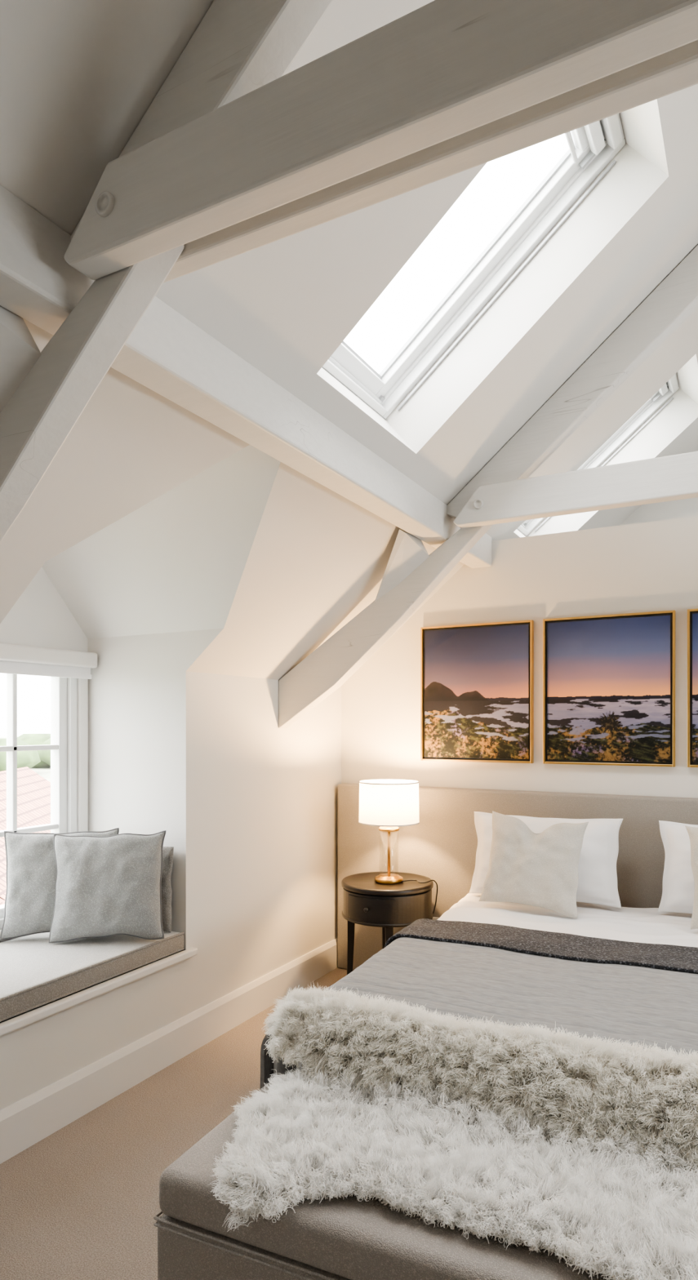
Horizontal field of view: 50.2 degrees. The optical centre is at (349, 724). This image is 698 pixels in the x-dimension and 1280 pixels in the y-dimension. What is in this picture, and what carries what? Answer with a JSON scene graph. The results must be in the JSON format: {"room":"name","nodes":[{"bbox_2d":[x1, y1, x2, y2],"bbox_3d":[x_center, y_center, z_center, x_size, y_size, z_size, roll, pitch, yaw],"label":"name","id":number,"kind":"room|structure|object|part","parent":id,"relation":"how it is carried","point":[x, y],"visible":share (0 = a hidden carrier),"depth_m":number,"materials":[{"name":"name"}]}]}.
{"room":"bedroom","nodes":[
{"label":"bedroom","id":0,"kind":"room"},
{"bbox_2d":[0,444,280,1022],"bbox_3d":[-0.856,0.000,2.720,1.580,1.920,0.963,0,0,29],"label":"wall","id":1,"kind":"structure","parent":0,"point":[147,593],"depth_m":3.20,"materials":[{"name":"white paint"}]},
{"bbox_2d":[0,650,88,934],"bbox_3d":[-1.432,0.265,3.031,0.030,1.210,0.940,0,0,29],"label":"window frame","id":2,"kind":"structure","parent":1,"relation":"attached to","point":[82,684],"depth_m":3.41,"materials":[{"name":"white wood"}]},
{"bbox_2d":[0,642,97,679],"bbox_3d":[-1.397,-0.270,3.017,0.065,0.120,0.930,0,0,29],"label":"roller blind","id":3,"kind":"object","parent":1,"relation":"attached to","point":[15,659],"visible":1,"depth_m":3.17,"materials":[{"name":"white fabric"}]},
{"bbox_2d":[0,930,183,1022],"bbox_3d":[-1.174,0.919,2.891,0.567,0.076,0.945,0,0,29],"label":"seat cushion","id":4,"kind":"object","parent":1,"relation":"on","point":[35,972],"visible":0.8,"depth_m":2.80,"materials":[{"name":"fabric"}]},
{"bbox_2d":[0,827,119,939],"bbox_3d":[-1.206,0.658,3.124,0.464,0.440,0.186,0,0,-20],"label":"cushion","id":5,"kind":"object","parent":4,"relation":"on","point":[31,864],"visible":0.49,"depth_m":3.03,"materials":[{"name":"fabric"}]},
{"bbox_2d":[48,830,166,942],"bbox_3d":[-0.984,0.658,3.048,0.456,0.434,0.194,0,0,-9],"label":"cushion","id":6,"kind":"object","parent":4,"relation":"on","point":[106,886],"visible":1,"depth_m":2.99,"materials":[{"name":"fabric"}]},
{"bbox_2d":[160,846,173,932],"bbox_3d":[-0.908,0.698,3.242,0.361,0.360,0.091,0,0,24],"label":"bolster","id":7,"kind":"object","parent":4,"relation":"on","point":[167,851],"visible":0.2,"depth_m":3.15,"materials":[{"name":"fabric"}]},
{"bbox_2d":[0,671,341,1110],"bbox_3d":[-0.989,0.585,2.642,0.001,1.630,6.900,0,0,29],"label":"wall","id":8,"kind":"structure","parent":0,"point":[261,796],"depth_m":3.47,"materials":[{"name":"white paint"}]},
{"bbox_2d":[0,946,197,1035],"bbox_3d":[-0.921,0.975,2.757,0.050,0.030,1.048,0,0,29],"label":"trim","id":9,"kind":"structure","parent":8,"relation":"attached to","point":[17,1022],"depth_m":2.69,"materials":[{"name":"white wood"}]},
{"bbox_2d":[0,937,337,1164],"bbox_3d":[-1.331,1.320,1.992,0.020,0.160,5.430,0,0,29],"label":"baseboard","id":10,"kind":"structure","parent":8,"relation":"attached to","point":[29,1120],"depth_m":2.94,"materials":[{"name":"white wood"}]},
{"bbox_2d":[0,967,346,1279],"bbox_3d":[1.190,1.450,1.459,4.960,0.100,6.900,0,0,29],"label":"floor","id":11,"kind":"structure","parent":0,"point":[81,1202],"depth_m":2.34,"materials":[{"name":"carpet"}]},
{"bbox_2d":[153,1082,617,1279],"bbox_3d":[0.413,1.167,1.436,1.601,0.465,0.470,0,0,25],"label":"upholstered bench","id":12,"kind":"object","parent":11,"relation":"on","point":[348,1238],"visible":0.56,"depth_m":1.42,"materials":[{"name":"fabric"}]},
{"bbox_2d":[208,1064,697,1279],"bbox_3d":[0.369,0.916,1.435,1.380,0.071,0.460,0,0,25],"label":"sheepskin throw","id":13,"kind":"object","parent":12,"relation":"on","point":[616,1215],"visible":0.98,"depth_m":1.47,"materials":[{"name":"white fur"}]},
{"bbox_2d":[341,871,433,974],"bbox_3d":[0.190,1.100,3.819,0.472,0.600,0.499,0,0,29],"label":"nightstand","id":14,"kind":"object","parent":11,"relation":"on","point":[366,901],"visible":0.81,"depth_m":3.65,"materials":[{"name":"black wood"}]},
{"bbox_3d":[0.103,0.896,3.639,0.252,0.104,0.042,0,0,26],"label":"drawer","id":15,"kind":"part","parent":14,"relation":"part of","materials":[{"name":"black wood"}]},
{"bbox_2d":[358,778,437,919],"bbox_3d":[0.253,0.667,3.821,0.409,0.754,0.313,0,0,5],"label":"table lamp","id":16,"kind":"object","parent":14,"relation":"on","point":[388,804],"visible":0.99,"depth_m":3.71,"materials":[{"name":"white fabric"}]},
{"bbox_3d":[0.205,0.608,3.826,0.106,0.330,0.106,0,0,29],"label":"stem","id":17,"kind":"part","parent":16,"relation":"part of","materials":[{"name":"clear glass"}]},
{"bbox_3d":[0.205,0.396,3.826,0.310,0.205,0.310,0,0,29],"label":"lamp shade","id":18,"kind":"part","parent":16,"relation":"part of","materials":[{"name":"white fabric"}]},
{"bbox_2d":[260,893,697,1088],"bbox_3d":[0.937,1.096,2.558,1.755,0.607,1.936,0,0,25],"label":"bed","id":19,"kind":"object","parent":11,"relation":"on","point":[624,973],"visible":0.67,"depth_m":2.45,"materials":[{"name":"fabric"}]},
{"bbox_3d":[0.945,0.975,2.576,1.570,0.210,1.885,0,0,25],"label":"mattress","id":20,"kind":"part","parent":19,"relation":"part of","materials":[{"name":"fabric"}]},
{"bbox_2d":[262,980,697,1173],"bbox_3d":[0.491,0.824,1.720,1.500,0.132,0.220,0,0,25],"label":"sheepskin throw","id":21,"kind":"object","parent":19,"relation":"on","point":[621,1088],"visible":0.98,"depth_m":1.72,"materials":[{"name":"white fur"}]},
{"bbox_2d":[479,810,588,918],"bbox_3d":[0.822,0.614,3.329,0.458,0.422,0.190,0,0,30],"label":"cushion","id":22,"kind":"object","parent":19,"relation":"on","point":[526,867],"visible":1,"depth_m":3.27,"materials":[{"name":"beige fabric"}]},
{"bbox_2d":[468,811,622,908],"bbox_3d":[0.917,0.624,3.509,0.701,0.392,0.188,0,0,24],"label":"pillow","id":23,"kind":"object","parent":19,"relation":"on","point":[597,866],"visible":0.43,"depth_m":3.38,"materials":[{"name":"white fabric"}]},
{"bbox_2d":[657,820,697,913],"bbox_3d":[1.686,0.622,3.148,0.704,0.391,0.201,0,0,22],"label":"pillow","id":24,"kind":"object","parent":19,"relation":"on","point":[678,883],"visible":0.81,"depth_m":3.23,"materials":[{"name":"white fabric"}]},
{"bbox_2d":[684,825,697,928],"bbox_3d":[1.593,0.614,2.971,0.452,0.415,0.201,0,0,21],"label":"cushion","id":25,"kind":"object","parent":19,"relation":"on","point":[692,832],"visible":1,"depth_m":3.03,"materials":[{"name":"beige fabric"}]},
{"bbox_2d":[337,782,697,970],"bbox_3d":[1.383,0.870,3.548,3.255,1.060,0.095,0,0,29],"label":"headboard","id":26,"kind":"object","parent":11,"relation":"on","point":[442,848],"visible":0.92,"depth_m":3.93,"materials":[{"name":"fabric"}]},
{"bbox_2d":[0,0,697,679],"bbox_3d":[1.190,-1.270,1.459,4.960,2.081,6.900,0,0,29],"label":"ceiling","id":27,"kind":"structure","parent":0,"point":[78,78],"depth_m":2.24,"materials":[{"name":"white paint"}]},
{"bbox_2d":[0,0,697,542],"bbox_3d":[0.791,-1.143,0.723,4.960,2.322,0.355,0,0,29],"label":"roof truss","id":28,"kind":"object","parent":27,"relation":"attached to","point":[233,155],"visible":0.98,"depth_m":1.23,"materials":[{"name":"white wood"}]},
{"bbox_2d":[322,113,625,418],"bbox_3d":[0.336,-1.627,2.424,0.964,0.831,0.748,0,0,29],"label":"frame","id":29,"kind":"object","parent":27,"relation":"attached to","point":[570,181],"visible":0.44,"depth_m":2.69,"materials":[{"name":"white wood"}]},
{"bbox_2d":[342,131,575,378],"bbox_3d":[0.303,-1.645,2.441,0.742,0.626,0.574,0,0,29],"label":"gasket","id":30,"kind":"object","parent":29,"relation":"attached to","point":[566,155],"visible":0.38,"depth_m":2.68,"materials":[{"name":"grey"}]},
{"bbox_2d":[378,139,616,410],"bbox_3d":[0.356,-1.607,2.438,0.881,0.750,0.696,0,0,29],"label":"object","id":31,"kind":"structure","parent":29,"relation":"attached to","point":[589,156],"depth_m":2.68,"materials":[{"name":"grey"}]},
{"bbox_2d":[564,114,622,163],"bbox_3d":[0.691,-1.938,2.231,0.152,0.088,0.670,0,0,29],"label":"bar","id":32,"kind":"object","parent":29,"relation":"attached to","point":[611,126],"visible":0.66,"depth_m":2.44,"materials":[{"name":"white plastic"}]},
{"bbox_2d":[278,244,697,728],"bbox_3d":[1.798,-1.143,2.577,4.960,2.322,0.355,0,0,29],"label":"roof truss","id":33,"kind":"object","parent":27,"relation":"attached to","point":[502,491],"visible":0.97,"depth_m":3.14,"materials":[{"name":"white wood"}]},
{"bbox_2d":[0,185,491,568],"bbox_3d":[-0.586,-0.915,1.587,0.115,0.155,5.427,0,0,29],"label":"purlin","id":34,"kind":"object","parent":33,"relation":"on","point":[166,353],"visible":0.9,"depth_m":1.95,"materials":[{"name":"white wood"}]},
{"bbox_2d":[516,373,679,536],"bbox_3d":[1.331,-1.627,4.256,0.964,0.831,0.748,0,0,29],"label":"frame","id":35,"kind":"object","parent":27,"relation":"attached to","point":[631,425],"visible":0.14,"depth_m":4.48,"materials":[{"name":"white wood"}]},
{"bbox_2d":[524,386,673,531],"bbox_3d":[1.351,-1.607,4.271,0.881,0.750,0.696,0,0,29],"label":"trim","id":36,"kind":"structure","parent":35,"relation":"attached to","point":[658,395],"depth_m":4.45,"materials":[{"name":"grey wood"}]},
{"bbox_2d":[648,374,678,399],"bbox_3d":[1.686,-1.938,4.063,0.152,0.088,0.670,0,0,29],"label":"bar","id":37,"kind":"object","parent":35,"relation":"attached to","point":[672,383],"visible":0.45,"depth_m":4.26,"materials":[{"name":"white plastic"}]},
{"bbox_2d":[341,515,697,798],"bbox_3d":[2.164,0.212,3.252,4.960,2.375,0.120,0,0,29],"label":"wall","id":38,"kind":"structure","parent":0,"point":[649,566],"depth_m":3.83,"materials":[{"name":"white paint"}]},
{"bbox_2d":[420,619,533,763],"bbox_3d":[0.673,-0.171,3.971,0.618,0.735,0.030,0,0,29],"label":"framed landscape picture","id":39,"kind":"object","parent":38,"relation":"attached to","point":[477,680],"visible":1,"depth_m":3.96,"materials":[{"name":"multicoloured paper"}]},
{"bbox_2d":[542,609,675,766],"bbox_3d":[1.264,-0.171,3.650,0.618,0.735,0.030,0,0,29],"label":"framed landscape picture","id":40,"kind":"object","parent":38,"relation":"attached to","point":[609,681],"visible":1,"depth_m":3.63,"materials":[{"name":"multicoloured paper"}]},
{"bbox_2d":[687,608,697,767],"bbox_3d":[1.853,-0.171,3.331,0.618,0.735,0.030,0,0,29],"label":"framed landscape picture","id":41,"kind":"object","parent":38,"relation":"attached to","point":[692,614],"visible":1,"depth_m":3.46,"materials":[{"name":"gold metal"}]},
{"bbox_2d":[692,613,697,762],"bbox_3d":[1.850,-0.171,3.325,0.576,0.693,0.001,0,0,29],"label":"print","id":42,"kind":"object","parent":41,"relation":"attached to","point":[695,616],"depth_m":3.46},
{"bbox_2d":[619,497,697,525],"bbox_3d":[2.837,-0.455,4.491,4.960,3.711,0.001,0,0,29],"label":"wall","id":43,"kind":"structure","parent":0,"point":[686,508],"depth_m":4.90,"materials":[{"name":"white paint"}]},
{"label":"outside","id":44,"kind":"structure","parent":0,"visible":0},
{"bbox_2d":[0,736,50,782],"bbox_3d":[-121.432,5.400,94.379,296.500,0.001,450.000,0,0,29],"label":"ground","id":45,"kind":"structure","parent":44,"point":[45,773],"depth_m":85.64,"materials":[{"name":"white"}]},
{"bbox_2d":[0,897,4,905],"bbox_3d":[-4.321,3.950,9.856,4.400,2.900,6.000,0,0,-41],"label":"neighbouring house","id":46,"kind":"structure","parent":45,"relation":"on","point":[2,901],"depth_m":10.76,"materials":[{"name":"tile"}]},
{"bbox_2d":[0,766,50,900],"bbox_3d":[-9.453,3.350,18.218,7.000,4.100,10.000,0,0,-7],"label":"neighbouring house","id":47,"kind":"structure","parent":45,"relation":"on","point":[33,790],"depth_m":19.74,"materials":[{"name":"tile"}]},
{"bbox_2d":[0,733,50,771],"bbox_3d":[-33.212,2.460,68.298,114.121,5.880,142.406,0,0,29],"label":"tree line","id":48,"kind":"object","parent":45,"relation":"on","point":[32,758],"visible":0.06,"depth_m":81.90,"materials":[{"name":"green plant"}]}
]}

